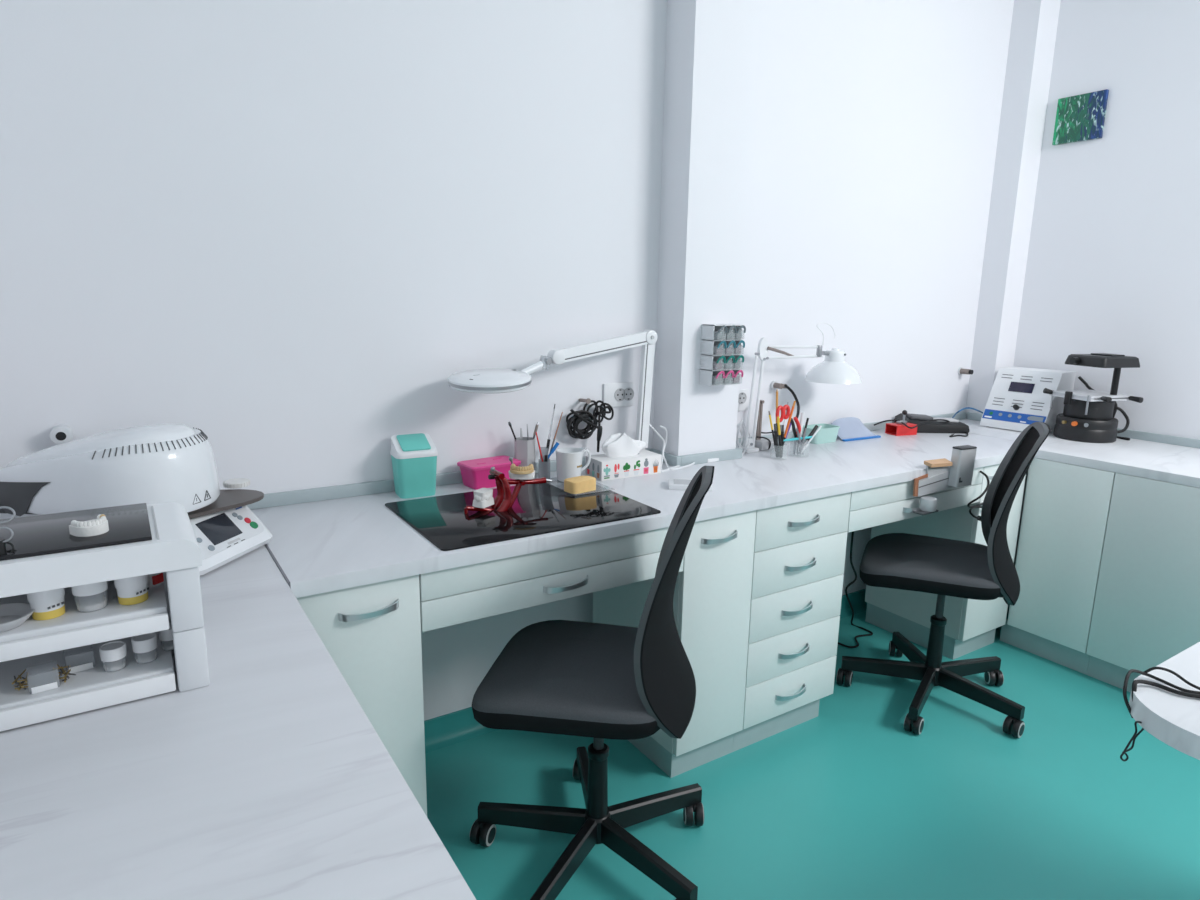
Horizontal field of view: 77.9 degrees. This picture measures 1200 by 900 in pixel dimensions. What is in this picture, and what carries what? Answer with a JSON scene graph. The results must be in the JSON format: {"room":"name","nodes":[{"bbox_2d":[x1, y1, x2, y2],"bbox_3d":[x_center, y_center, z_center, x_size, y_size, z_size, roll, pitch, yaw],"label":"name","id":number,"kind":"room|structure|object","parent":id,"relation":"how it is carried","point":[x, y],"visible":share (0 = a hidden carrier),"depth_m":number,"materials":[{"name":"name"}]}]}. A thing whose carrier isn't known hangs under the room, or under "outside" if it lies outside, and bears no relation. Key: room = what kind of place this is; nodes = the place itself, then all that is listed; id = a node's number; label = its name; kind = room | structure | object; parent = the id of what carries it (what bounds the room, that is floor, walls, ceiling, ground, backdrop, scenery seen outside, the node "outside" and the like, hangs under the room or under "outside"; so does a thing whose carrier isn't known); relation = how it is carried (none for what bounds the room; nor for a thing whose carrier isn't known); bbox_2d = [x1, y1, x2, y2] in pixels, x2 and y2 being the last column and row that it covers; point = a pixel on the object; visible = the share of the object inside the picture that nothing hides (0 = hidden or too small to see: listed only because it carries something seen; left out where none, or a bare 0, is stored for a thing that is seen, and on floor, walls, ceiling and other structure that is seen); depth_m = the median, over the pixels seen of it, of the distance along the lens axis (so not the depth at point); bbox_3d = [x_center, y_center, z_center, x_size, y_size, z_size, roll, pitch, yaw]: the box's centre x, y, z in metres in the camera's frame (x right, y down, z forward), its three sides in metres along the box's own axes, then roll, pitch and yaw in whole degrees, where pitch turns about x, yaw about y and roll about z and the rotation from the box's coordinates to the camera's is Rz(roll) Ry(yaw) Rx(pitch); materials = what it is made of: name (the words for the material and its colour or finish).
{"room":"dental laboratory","nodes":[
{"label":"dental laboratory","id":0,"kind":"room"},
{"bbox_2d":[76,596,106,611],"bbox_3d":[-0.708,0.207,1.034,0.039,0.025,0.039,9,14,32],"label":"jar","id":1,"kind":"object","parent":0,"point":[96,602],"depth_m":1.03,"materials":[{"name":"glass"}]},
{"bbox_2d":[0,0,1013,720],"bbox_3d":[0.186,-0.519,2.614,4.369,2.900,0.100,-6,14,-32],"label":"wall","id":2,"kind":"structure","parent":0,"point":[279,231],"depth_m":2.10,"materials":[{"name":"paint"}]},
{"bbox_2d":[50,424,72,444],"bbox_3d":[-1.231,-0.035,1.698,0.042,0.042,0.045,-6,14,-32],"label":"pipe","id":3,"kind":"object","parent":2,"relation":"attached to","point":[61,433],"visible":0.98,"depth_m":1.68,"materials":[{"name":"white plastic"}]},
{"bbox_2d":[247,448,652,509],"bbox_3d":[-0.674,0.111,2.113,2.065,0.034,0.018,-6,14,-32],"label":"trim","id":4,"kind":"structure","parent":2,"relation":"attached to","point":[381,486],"depth_m":2.08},
{"bbox_2d":[424,707,498,752],"bbox_3d":[-0.265,0.876,2.535,1.060,0.085,0.045,-6,14,-32],"label":"baseboard","id":5,"kind":"structure","parent":2,"relation":"attached to","point":[458,726],"depth_m":2.40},
{"bbox_2d":[566,398,613,451],"bbox_3d":[-0.035,-0.084,2.468,0.182,0.183,0.059,-6,14,-32],"label":"coiled cord","id":6,"kind":"object","parent":2,"relation":"hanging from","point":[586,416],"visible":1,"depth_m":2.45,"materials":[{"name":"black rubber"}]},
{"bbox_2d":[603,382,633,406],"bbox_3d":[0.064,-0.189,2.538,0.122,0.083,0.012,-6,14,-32],"label":"wall socket","id":7,"kind":"object","parent":2,"relation":"attached to","point":[621,394],"visible":0.99,"depth_m":2.54,"materials":[{"name":"white plastic"}]},
{"bbox_2d":[652,449,680,466],"bbox_3d":[0.230,0.027,2.592,0.018,0.034,0.146,-6,14,-32],"label":"trim","id":8,"kind":"structure","parent":2,"relation":"attached to","point":[671,459],"depth_m":2.56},
{"bbox_2d":[738,389,748,410],"bbox_3d":[0.533,-0.190,2.847,0.101,0.083,0.012,-6,14,-32],"label":"wall socket","id":9,"kind":"object","parent":2,"relation":"attached to","point":[743,397],"visible":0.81,"depth_m":2.85,"materials":[{"name":"white plastic"}]},
{"bbox_2d":[770,381,799,417],"bbox_3d":[0.734,-0.191,2.855,0.077,0.127,0.222,-2,12,-15],"label":"cable","id":10,"kind":"object","parent":2,"relation":"attached to","point":[774,385],"visible":0.91,"depth_m":2.90,"materials":[{"name":"black plastic"}]},
{"bbox_2d":[736,412,966,446],"bbox_3d":[1.122,-0.094,3.253,1.643,0.034,0.018,-6,14,-32],"label":"trim","id":11,"kind":"structure","parent":2,"relation":"attached to","point":[961,415],"depth_m":3.33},
{"bbox_2d":[839,588,866,618],"bbox_3d":[0.902,0.743,3.274,1.165,0.085,0.045,-6,14,-32],"label":"baseboard","id":12,"kind":"structure","parent":2,"relation":"attached to","point":[857,598],"depth_m":3.46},
{"bbox_2d":[958,367,972,374],"bbox_3d":[1.770,-0.379,3.590,0.038,0.038,0.062,-6,14,-32],"label":"pipe","id":13,"kind":"object","parent":2,"relation":"attached to","point":[961,370],"visible":1,"depth_m":3.58,"materials":[{"name":"white plastic"}]},
{"bbox_2d":[653,0,759,455],"bbox_3d":[0.349,-0.533,2.569,0.265,2.850,0.146,-6,14,-32],"label":"wall pillar","id":14,"kind":"structure","parent":0,"point":[711,52],"depth_m":2.44,"materials":[{"name":"paint"}]},
{"bbox_2d":[680,448,741,465],"bbox_3d":[0.392,0.025,2.619,0.283,0.034,0.018,-6,14,-32],"label":"trim","id":15,"kind":"structure","parent":14,"relation":"attached to","point":[699,458],"depth_m":2.61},
{"bbox_2d":[699,324,745,385],"bbox_3d":[0.419,-0.323,2.517,0.128,0.202,0.090,-6,14,-32],"label":"rack","id":16,"kind":"object","parent":14,"relation":"attached to","point":[720,354],"visible":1,"depth_m":2.50,"materials":[{"name":"white plastic"}]},
{"bbox_2d":[425,605,1199,899],"bbox_3d":[1.379,1.280,1.055,4.169,0.050,4.400,-6,14,-32],"label":"floor","id":17,"kind":"structure","parent":0,"point":[845,802],"depth_m":2.14,"materials":[{"name":"teal plastic"}]},
{"bbox_2d":[0,545,475,899],"bbox_3d":[-0.818,0.751,1.195,0.721,0.853,1.599,-6,14,-32],"label":"countertop","id":18,"kind":"structure","parent":17,"relation":"on","point":[270,779],"depth_m":0.86,"materials":[{"name":"stone"}]},
{"bbox_2d":[0,502,209,731],"bbox_3d":[-0.803,0.232,1.027,0.440,0.234,0.219,-6,14,-32],"label":"shelf unit","id":19,"kind":"object","parent":18,"relation":"on","point":[141,539],"visible":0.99,"depth_m":1.02,"materials":[{"name":"white plastic"}]},
{"bbox_2d":[0,506,17,554],"bbox_3d":[-0.761,0.108,0.934,0.046,0.073,0.012,-6,14,-32],"label":"forceps","id":20,"kind":"object","parent":19,"relation":"on","point":[3,542],"visible":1,"depth_m":0.94,"materials":[{"name":"metal"}]},
{"bbox_2d":[0,602,34,632],"bbox_3d":[-0.788,0.223,0.972,0.080,0.016,0.080,-6,14,-32],"label":"dish","id":21,"kind":"object","parent":19,"relation":"on","point":[12,615],"visible":1,"depth_m":0.99,"materials":[{"name":"grey plastic"}]},
{"bbox_2d":[12,669,35,690],"bbox_3d":[-0.774,0.311,1.000,0.024,0.019,0.038,-6,14,-32],"label":"pin","id":22,"kind":"object","parent":19,"relation":"on","point":[27,679],"visible":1,"depth_m":0.99,"materials":[{"name":"gold metal"}]},
{"bbox_2d":[31,682,57,693],"bbox_3d":[-0.754,0.308,1.006,0.034,0.026,0.036,-8,15,-38],"label":"box","id":23,"kind":"object","parent":19,"relation":"on","point":[50,686],"visible":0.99,"depth_m":0.99,"materials":[{"name":"cardboard"}]},
{"bbox_2d":[27,588,64,619],"bbox_3d":[-0.749,0.199,1.005,0.042,0.052,0.042,5,13,21],"label":"lidded pot","id":24,"kind":"object","parent":19,"relation":"on","point":[50,604],"visible":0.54,"depth_m":0.99,"materials":[{"name":"white plastic"}]},
{"bbox_2d":[53,664,75,681],"bbox_3d":[-0.740,0.307,1.022,0.038,0.019,0.024,9,14,33],"label":"pin","id":25,"kind":"object","parent":19,"relation":"on","point":[66,673],"visible":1,"depth_m":1.02,"materials":[{"name":"gold metal"}]},
{"bbox_2d":[69,662,92,672],"bbox_3d":[-0.743,0.297,1.060,0.034,0.026,0.036,-8,15,-38],"label":"box","id":26,"kind":"object","parent":19,"relation":"on","point":[87,666],"visible":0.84,"depth_m":1.05,"materials":[{"name":"cardboard"}]},
{"bbox_2d":[69,514,108,536],"bbox_3d":[-0.703,0.103,1.025,0.037,0.022,0.042,8,14,31],"label":"dental cast","id":27,"kind":"object","parent":19,"relation":"on","point":[98,526],"visible":1,"depth_m":1.01,"materials":[{"name":"paint"}]},
{"bbox_2d":[71,581,107,611],"bbox_3d":[-0.708,0.195,1.031,0.042,0.050,0.042,9,14,32],"label":"lidded pot","id":28,"kind":"object","parent":19,"relation":"on","point":[96,602],"visible":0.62,"depth_m":1.02,"materials":[{"name":"paint"}]},
{"bbox_2d":[99,641,126,670],"bbox_3d":[-0.692,0.294,1.057,0.032,0.034,0.032,3,12,12],"label":"lidded pot","id":29,"kind":"object","parent":19,"relation":"on","point":[112,652],"visible":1,"depth_m":1.05,"materials":[{"name":"paint"}]},
{"bbox_2d":[103,659,125,670],"bbox_3d":[-0.692,0.302,1.059,0.029,0.017,0.029,3,12,12],"label":"jar","id":30,"kind":"object","parent":29,"relation":"on","point":[112,664],"depth_m":1.05,"materials":[{"name":"paint"}]},
{"bbox_2d":[114,575,148,604],"bbox_3d":[-0.667,0.190,1.057,0.042,0.050,0.042,4,12,14],"label":"lidded pot","id":31,"kind":"object","parent":19,"relation":"on","point":[131,590],"visible":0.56,"depth_m":1.04,"materials":[{"name":"white plastic"}]},
{"bbox_2d":[116,583,148,604],"bbox_3d":[-0.667,0.203,1.060,0.039,0.025,0.039,4,12,14],"label":"jar","id":32,"kind":"object","parent":31,"relation":"on","point":[128,593],"depth_m":1.04,"materials":[{"name":"white plastic"}]},
{"bbox_2d":[131,632,157,662],"bbox_3d":[-0.662,0.288,1.082,0.032,0.036,0.032,1,12,2],"label":"lidded pot","id":33,"kind":"object","parent":19,"relation":"on","point":[143,644],"visible":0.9,"depth_m":1.07,"materials":[{"name":"paint"}]},
{"bbox_2d":[135,651,156,662],"bbox_3d":[-0.663,0.297,1.083,0.029,0.018,0.029,1,12,2],"label":"jar","id":34,"kind":"object","parent":33,"relation":"on","point":[144,656],"depth_m":1.08,"materials":[{"name":"paint"}]},
{"bbox_2d":[148,573,163,586],"bbox_3d":[-0.675,0.182,1.117,0.028,0.042,0.028,5,12,19],"label":"lidded pot","id":35,"kind":"object","parent":19,"relation":"on","point":[156,579],"visible":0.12,"depth_m":1.11,"materials":[{"name":"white plastic"}]},
{"bbox_2d":[159,623,173,649],"bbox_3d":[-0.648,0.282,1.120,0.028,0.034,0.028,8,14,31],"label":"lidded pot","id":36,"kind":"object","parent":19,"relation":"on","point":[165,635],"visible":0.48,"depth_m":1.11,"materials":[{"name":"paint"}]},
{"bbox_2d":[162,640,173,649],"bbox_3d":[-0.649,0.290,1.122,0.026,0.017,0.026,8,14,31],"label":"jar","id":37,"kind":"object","parent":36,"relation":"on","point":[168,645],"depth_m":1.12,"materials":[{"name":"paint"}]},
{"bbox_2d":[0,424,271,574],"bbox_3d":[-1.018,0.080,1.600,0.520,0.290,0.334,3,12,12],"label":"furnace","id":38,"kind":"object","parent":18,"relation":"on","point":[160,463],"visible":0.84,"depth_m":1.47,"materials":[{"name":"white plastic"}]},
{"bbox_2d":[223,478,250,488],"bbox_3d":[-0.861,0.079,1.761,0.058,0.012,0.058,-6,14,-32],"label":"tray","id":39,"kind":"object","parent":38,"relation":"on","point":[237,482],"visible":1,"depth_m":1.75,"materials":[{"name":"paint"}]},
{"bbox_2d":[296,575,426,815],"bbox_3d":[-0.631,0.642,1.821,0.264,0.819,0.497,-6,14,-32],"label":"base cabinet","id":40,"kind":"object","parent":17,"relation":"on","point":[371,633],"visible":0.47,"depth_m":1.62,"materials":[{"name":"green laminate"}]},
{"bbox_2d":[251,429,1013,597],"bbox_3d":[0.441,0.086,2.488,2.900,0.035,0.599,-6,14,-32],"label":"countertop","id":41,"kind":"structure","parent":40,"relation":"on","point":[323,546],"depth_m":2.04,"materials":[{"name":"stone"}]},
{"bbox_2d":[390,433,437,498],"bbox_3d":[-0.529,0.043,2.118,0.120,0.168,0.095,-5,13,-28],"label":"bin","id":42,"kind":"object","parent":41,"relation":"on","point":[413,456],"visible":1,"depth_m":2.09,"materials":[{"name":"teal plastic"}]},
{"bbox_2d":[457,455,520,489],"bbox_3d":[-0.335,0.068,2.253,0.174,0.072,0.102,-8,15,-38],"label":"plastic box","id":43,"kind":"object","parent":41,"relation":"on","point":[475,472],"visible":0.87,"depth_m":2.21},
{"bbox_2d":[385,480,660,550],"bbox_3d":[-0.210,0.157,2.003,0.617,0.004,0.438,-6,14,-32],"label":"glass cutting board","id":44,"kind":"object","parent":41,"relation":"on","point":[538,509],"visible":0.76,"depth_m":1.94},
{"bbox_2d":[464,457,551,513],"bbox_3d":[-0.244,0.100,1.998,0.260,0.152,0.068,-6,14,-32],"label":"articulator","id":45,"kind":"object","parent":44,"relation":"on","point":[504,499],"visible":0.91,"depth_m":1.99,"materials":[{"name":"red metal"}]},
{"bbox_2d":[472,488,493,507],"bbox_3d":[-0.308,0.126,1.961,0.044,0.040,0.058,7,13,26],"label":"dental cast","id":46,"kind":"object","parent":45,"relation":"on","point":[483,498],"visible":1,"depth_m":1.94,"materials":[{"name":"paint"}]},
{"bbox_2d":[508,464,534,478],"bbox_3d":[-0.211,0.058,2.003,0.072,0.036,0.061,0,12,-3],"label":"dental cast","id":47,"kind":"object","parent":45,"relation":"on","point":[515,472],"visible":1,"depth_m":1.99,"materials":[{"name":"paint"}]},
{"bbox_3d":[-0.070,0.105,2.252,0.137,0.002,0.207,-6,14,-32],"label":"tray","id":48,"kind":"object","parent":44,"relation":"on","visible":0},
{"bbox_2d":[555,447,590,481],"bbox_3d":[-0.088,0.045,2.289,0.100,0.099,0.085,4,12,16],"label":"mug","id":49,"kind":"object","parent":48,"relation":"on","point":[568,459],"visible":0.93,"depth_m":2.26,"materials":[{"name":"white ceramic"}]},
{"bbox_2d":[564,476,595,493],"bbox_3d":[-0.058,0.101,2.179,0.090,0.034,0.056,-9,15,-40],"label":"sponge","id":50,"kind":"object","parent":48,"relation":"on","point":[579,484],"visible":1,"depth_m":2.16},
{"bbox_2d":[514,437,534,479],"bbox_3d":[-0.235,0.027,2.320,0.065,0.128,0.066,-6,14,-32],"label":"pot","id":51,"kind":"object","parent":41,"relation":"on","point":[524,450],"visible":0.61,"depth_m":2.29,"materials":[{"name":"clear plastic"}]},
{"bbox_2d":[419,527,683,631],"bbox_3d":[-0.191,0.266,2.010,0.745,0.142,0.467,-6,14,-32],"label":"drawer","id":52,"kind":"object","parent":41,"relation":"attached to","point":[452,596],"visible":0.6,"depth_m":1.80,"materials":[{"name":"green laminate"}]},
{"bbox_2d":[448,330,656,449],"bbox_3d":[-0.088,-0.124,2.250,0.764,0.459,0.238,-6,14,-32],"label":"lamp","id":53,"kind":"object","parent":41,"relation":"on","point":[488,380],"visible":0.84,"depth_m":2.26,"materials":[{"name":"white plastic"}]},
{"bbox_2d":[585,433,661,480],"bbox_3d":[0.077,0.010,2.405,0.231,0.138,0.100,-6,14,-31],"label":"tissue box","id":54,"kind":"object","parent":41,"relation":"on","point":[623,457],"visible":1,"depth_m":2.37,"materials":[{"name":"white cardboard"}]},
{"bbox_2d":[649,424,694,471],"bbox_3d":[0.275,-0.019,2.565,0.262,0.140,0.142,-6,14,-32],"label":"cable","id":55,"kind":"object","parent":41,"relation":"on","point":[650,425],"visible":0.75,"depth_m":2.54,"materials":[{"name":"white plastic"}]},
{"bbox_2d":[669,478,711,490],"bbox_3d":[0.275,0.105,2.265,0.130,0.016,0.090,2,12,5],"label":"photo frame","id":56,"kind":"object","parent":41,"relation":"on","point":[674,483],"visible":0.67,"depth_m":2.23,"materials":[{"name":"white plastic"}]},
{"bbox_2d":[736,420,750,450],"bbox_3d":[0.531,-0.054,2.796,0.066,0.118,0.088,5,12,17],"label":"cable","id":57,"kind":"object","parent":41,"relation":"on","point":[739,424],"visible":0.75,"depth_m":2.79,"materials":[{"name":"white plastic"}]},
{"bbox_2d":[756,400,763,439],"bbox_3d":[0.609,-0.098,2.849,0.036,0.188,0.028,-6,14,-32],"label":"stand","id":58,"kind":"object","parent":41,"relation":"on","point":[759,421],"visible":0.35,"depth_m":2.84,"materials":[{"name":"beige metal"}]},
{"bbox_2d":[754,438,774,450],"bbox_3d":[0.631,-0.023,2.865,0.090,0.035,0.060,-8,15,-38],"label":"power adapter","id":59,"kind":"object","parent":41,"relation":"on","point":[763,444],"visible":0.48,"depth_m":2.83,"materials":[{"name":"grey plastic"}]},
{"bbox_2d":[742,322,861,452],"bbox_3d":[0.788,-0.240,2.822,0.503,0.484,0.216,-6,14,-32],"label":"desk lamp","id":60,"kind":"object","parent":41,"relation":"on","point":[834,369],"visible":0.98,"depth_m":2.80,"materials":[{"name":"white plastic"}]},
{"bbox_2d":[802,423,839,443],"bbox_3d":[0.896,-0.066,3.030,0.156,0.062,0.094,-6,14,-32],"label":"plastic tub","id":61,"kind":"object","parent":41,"relation":"on","point":[827,433],"visible":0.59,"depth_m":3.00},
{"bbox_2d":[831,417,880,441],"bbox_3d":[1.071,-0.091,3.124,0.216,0.079,0.100,-6,13,-29],"label":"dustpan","id":62,"kind":"object","parent":41,"relation":"on","point":[851,428],"visible":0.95,"depth_m":3.12,"materials":[{"name":"blue plastic"}]},
{"bbox_2d":[885,410,916,435],"bbox_3d":[1.312,-0.121,3.227,0.110,0.105,0.070,-3,13,-21],"label":"box","id":63,"kind":"object","parent":41,"relation":"on","point":[896,429],"visible":0.98,"depth_m":3.21,"materials":[{"name":"red plastic"}]},
{"bbox_2d":[846,467,983,532],"bbox_3d":[1.021,0.128,2.779,0.755,0.142,0.467,-6,14,-32],"label":"drawer","id":64,"kind":"object","parent":41,"relation":"attached to","point":[876,506],"visible":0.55,"depth_m":2.54,"materials":[{"name":"green laminate"}]},
{"bbox_2d":[967,471,989,520],"bbox_3d":[1.423,0.181,2.779,0.183,0.201,0.049,-6,14,-32],"label":"cable","id":65,"kind":"object","parent":64,"relation":"hanging from","point":[981,472],"visible":0.79,"depth_m":2.76,"materials":[{"name":"black rubber"}]},
{"bbox_2d":[874,419,967,436],"bbox_3d":[1.490,-0.105,3.278,0.518,0.073,0.239,-4,13,-25],"label":"cable","id":66,"kind":"object","parent":41,"relation":"on","point":[952,435],"visible":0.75,"depth_m":3.21,"materials":[{"name":"black rubber"}]},
{"bbox_2d":[894,413,969,433],"bbox_3d":[1.482,-0.122,3.324,0.290,0.072,0.130,1,12,-1],"label":"foot pedal","id":67,"kind":"object","parent":41,"relation":"on","point":[954,426],"visible":0.75,"depth_m":3.27,"materials":[{"name":"black plastic"}]},
{"bbox_2d":[913,445,976,514],"bbox_3d":[1.200,0.101,2.596,0.282,0.214,0.063,-6,14,-32],"label":"pin","id":68,"kind":"object","parent":41,"relation":"attached to","point":[938,476],"visible":1,"depth_m":2.60,"materials":[{"name":"metal"}]},
{"bbox_3d":[0.647,0.005,2.690,0.060,0.052,0.060,-6,14,-32],"label":"glass jar","id":69,"kind":"object","parent":41,"relation":"on","visible":0},
{"bbox_2d":[768,411,775,452],"bbox_3d":[0.621,-0.057,2.659,0.062,0.173,0.007,-6,14,-32],"label":"pencil","id":70,"kind":"object","parent":69,"relation":"in","point":[770,419],"visible":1,"depth_m":2.65,"materials":[{"name":"yellow wood"}]},
{"bbox_2d":[774,424,778,456],"bbox_3d":[0.634,-0.034,2.668,0.035,0.125,0.010,-6,14,-32],"label":"pen","id":71,"kind":"object","parent":69,"relation":"in","point":[775,425],"visible":1,"depth_m":2.66,"materials":[{"name":"black plastic"}]},
{"bbox_2d":[777,416,782,457],"bbox_3d":[0.644,-0.047,2.662,0.040,0.154,0.010,-6,14,-32],"label":"pen","id":72,"kind":"object","parent":69,"relation":"in","point":[778,419],"visible":1,"depth_m":2.66,"materials":[{"name":"yellow plastic"}]},
{"bbox_2d":[775,404,789,448],"bbox_3d":[0.655,-0.069,2.679,0.068,0.189,0.019,-6,14,-32],"label":"scissors","id":73,"kind":"object","parent":69,"relation":"in","point":[782,408],"visible":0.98,"depth_m":2.66,"materials":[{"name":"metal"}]},
{"bbox_2d":[779,401,795,456],"bbox_3d":[0.675,-0.076,2.683,0.071,0.203,0.009,-6,14,-32],"label":"pencil","id":74,"kind":"object","parent":69,"relation":"in","point":[794,402],"visible":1,"depth_m":2.68,"materials":[{"name":"orange wood"}]},
{"bbox_3d":[0.735,-0.003,2.742,0.072,0.050,0.072,-6,14,-32],"label":"glass jar","id":75,"kind":"object","parent":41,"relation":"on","visible":0},
{"bbox_2d":[790,417,800,453],"bbox_3d":[0.710,-0.052,2.717,0.058,0.142,0.017,-6,14,-32],"label":"pliers","id":76,"kind":"object","parent":75,"relation":"in","point":[796,420],"visible":0.99,"depth_m":2.71,"materials":[{"name":"metal"}]},
{"bbox_2d":[796,412,804,453],"bbox_3d":[0.740,-0.064,2.742,0.024,0.155,0.013,-6,14,-32],"label":"knife","id":77,"kind":"object","parent":75,"relation":"in","point":[802,413],"visible":0.67,"depth_m":2.73,"materials":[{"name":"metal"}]},
{"bbox_2d":[797,425,817,454],"bbox_3d":[0.769,-0.038,2.753,0.101,0.105,0.013,-6,14,-32],"label":"pen","id":78,"kind":"object","parent":75,"relation":"in","point":[814,429],"visible":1,"depth_m":2.75,"materials":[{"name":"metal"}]},
{"bbox_3d":[-0.179,0.038,2.365,0.035,0.092,0.035,-6,14,-32],"label":"pot","id":79,"kind":"object","parent":41,"relation":"on","visible":0},
{"bbox_2d":[541,442,558,467],"bbox_3d":[-0.160,0.015,2.367,0.068,0.079,0.011,-6,14,-32],"label":"toothbrush","id":80,"kind":"object","parent":79,"relation":"in","point":[556,445],"visible":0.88,"depth_m":2.37,"materials":[{"name":"blue plastic"}]},
{"bbox_3d":[-0.174,0.063,2.316,0.050,0.062,0.050,-6,14,-32],"label":"pot","id":81,"kind":"object","parent":41,"relation":"on","visible":0},
{"bbox_2d":[544,455,546,477],"bbox_3d":[-0.169,0.052,2.313,0.011,0.074,0.010,-6,14,-32],"label":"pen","id":82,"kind":"object","parent":81,"relation":"in","point":[545,456],"visible":0.91,"depth_m":2.31,"materials":[{"name":"black plastic"}]},
{"bbox_2d":[470,466,713,899],"bbox_3d":[-0.028,0.540,1.838,0.603,1.033,0.631,3,12,10],"label":"office chair","id":83,"kind":"object","parent":17,"relation":"on","point":[598,681],"visible":1,"depth_m":1.75,"materials":[{"name":"plastic"}]},
{"bbox_2d":[593,510,755,777],"bbox_3d":[0.223,0.545,2.362,0.267,0.819,0.497,-6,14,-32],"label":"base cabinet","id":84,"kind":"object","parent":17,"relation":"on","point":[712,599],"visible":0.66,"depth_m":2.19,"materials":[{"name":"green laminate"}]},
{"bbox_2d":[733,492,850,751],"bbox_3d":[0.512,0.512,2.546,0.418,0.819,0.497,-6,14,-32],"label":"base cabinet","id":85,"kind":"object","parent":17,"relation":"on","point":[800,547],"visible":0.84,"depth_m":2.35,"materials":[{"name":"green laminate"}]},
{"bbox_2d":[838,531,872,647],"bbox_3d":[1.081,0.554,3.095,0.108,0.545,0.352,8,14,31],"label":"cable","id":86,"kind":"object","parent":17,"relation":"on","point":[852,535],"visible":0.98,"depth_m":3.12,"materials":[{"name":"black rubber"}]},
{"bbox_2d":[836,422,1050,737],"bbox_3d":[1.206,0.397,2.634,0.615,1.032,0.624,6,13,23],"label":"office chair","id":87,"kind":"object","parent":17,"relation":"on","point":[943,567],"visible":1,"depth_m":2.58,"materials":[{"name":"black plastic"}]},
{"bbox_2d":[865,464,1025,659],"bbox_3d":[1.457,0.404,3.151,0.316,0.819,0.487,-6,14,-32],"label":"base cabinet","id":88,"kind":"object","parent":17,"relation":"on","point":[971,625],"visible":0.46,"depth_m":3.03,"materials":[{"name":"green laminate"}]},
{"bbox_2d":[1000,457,1115,674],"bbox_3d":[2.059,0.421,3.118,0.652,0.818,0.346,-6,14,-32],"label":"base cabinet","id":89,"kind":"object","parent":17,"relation":"on","point":[1066,508],"visible":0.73,"depth_m":2.92,"materials":[{"name":"green laminate"}]},
{"bbox_2d":[959,419,1199,487],"bbox_3d":[2.153,0.031,2.905,0.655,0.034,1.749,-6,14,-32],"label":"countertop","id":90,"kind":"structure","parent":89,"relation":"on","point":[1177,464],"depth_m":2.87,"materials":[{"name":"stone"}]},
{"bbox_2d":[980,367,1075,432],"bbox_3d":[1.966,-0.233,3.418,0.255,0.268,0.274,-8,15,-36],"label":"control unit","id":91,"kind":"object","parent":90,"relation":"on","point":[1017,400],"visible":0.88,"depth_m":3.36,"materials":[{"name":"white plastic"}]},
{"bbox_2d":[1043,353,1142,442],"bbox_3d":[2.108,-0.225,3.155,0.303,0.364,0.272,-3,12,-18],"label":"machine","id":92,"kind":"object","parent":90,"relation":"on","point":[1087,415],"visible":1,"depth_m":3.10,"materials":[{"name":"black plastic"}]},
{"bbox_2d":[1078,376,1129,439],"bbox_3d":[2.235,-0.187,3.282,0.044,0.251,0.279,-3,12,-18],"label":"cable","id":93,"kind":"object","parent":90,"relation":"on","point":[1080,378],"visible":0.52,"depth_m":3.26,"materials":[{"name":"black rubber"}]},
{"bbox_2d":[1086,473,1199,691],"bbox_3d":[2.344,0.516,2.685,0.652,0.818,0.707,-6,14,-32],"label":"base cabinet","id":94,"kind":"object","parent":17,"relation":"on","point":[1146,611],"visible":0.85,"depth_m":2.67,"materials":[{"name":"green laminate"}]},
{"bbox_2d":[1129,642,1199,759],"bbox_3d":[1.434,0.798,1.164,1.150,0.853,0.793,-6,14,-32],"label":"table","id":95,"kind":"object","parent":17,"relation":"on","point":[1173,719],"visible":0.93,"depth_m":1.08,"materials":[{"name":"laminate"}]},
{"bbox_2d":[1120,721,1143,760],"bbox_3d":[0.788,0.417,1.092,0.111,0.060,0.014,-6,14,-32],"label":"cable","id":96,"kind":"object","parent":95,"relation":"hanging from","point":[1136,734],"visible":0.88,"depth_m":1.07,"materials":[{"name":"black rubber"}]},
{"bbox_2d":[1123,667,1199,717],"bbox_3d":[0.848,0.375,1.125,0.120,0.073,0.066,2,12,4],"label":"cable","id":97,"kind":"object","parent":95,"relation":"on","point":[1183,692],"visible":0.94,"depth_m":1.12,"materials":[{"name":"black rubber"}]},
{"bbox_2d":[965,0,1060,415],"bbox_3d":[1.932,-0.716,3.587,0.158,2.850,0.122,-6,14,-32],"label":"pillar","id":98,"kind":"structure","parent":0,"point":[1034,24],"depth_m":3.44,"materials":[{"name":"paint"}]},
{"bbox_2d":[966,412,982,420],"bbox_3d":[1.858,-0.161,3.638,0.018,0.034,0.122,-6,14,-32],"label":"trim","id":99,"kind":"structure","parent":98,"relation":"attached to","point":[972,416],"depth_m":3.65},
{"bbox_2d":[1013,0,1199,564],"bbox_3d":[3.198,-0.319,1.904,0.100,2.900,4.400,-6,14,-32],"label":"wall","id":100,"kind":"structure","parent":0,"point":[1113,264],"depth_m":3.17,"materials":[{"name":"paint"}]},
{"bbox_2d":[1052,89,1108,144],"bbox_3d":[2.122,-1.467,3.283,0.018,0.195,0.200,-6,14,-32],"label":"painting","id":101,"kind":"object","parent":100,"relation":"attached to","point":[1081,117],"visible":1,"depth_m":3.27,"materials":[{"name":"paint"}]},
{"bbox_2d":[1117,428,1199,448],"bbox_3d":[2.460,-0.020,3.011,0.018,0.034,1.610,-6,14,-32],"label":"trim","id":102,"kind":"structure","parent":100,"relation":"attached to","point":[1174,440],"depth_m":3.13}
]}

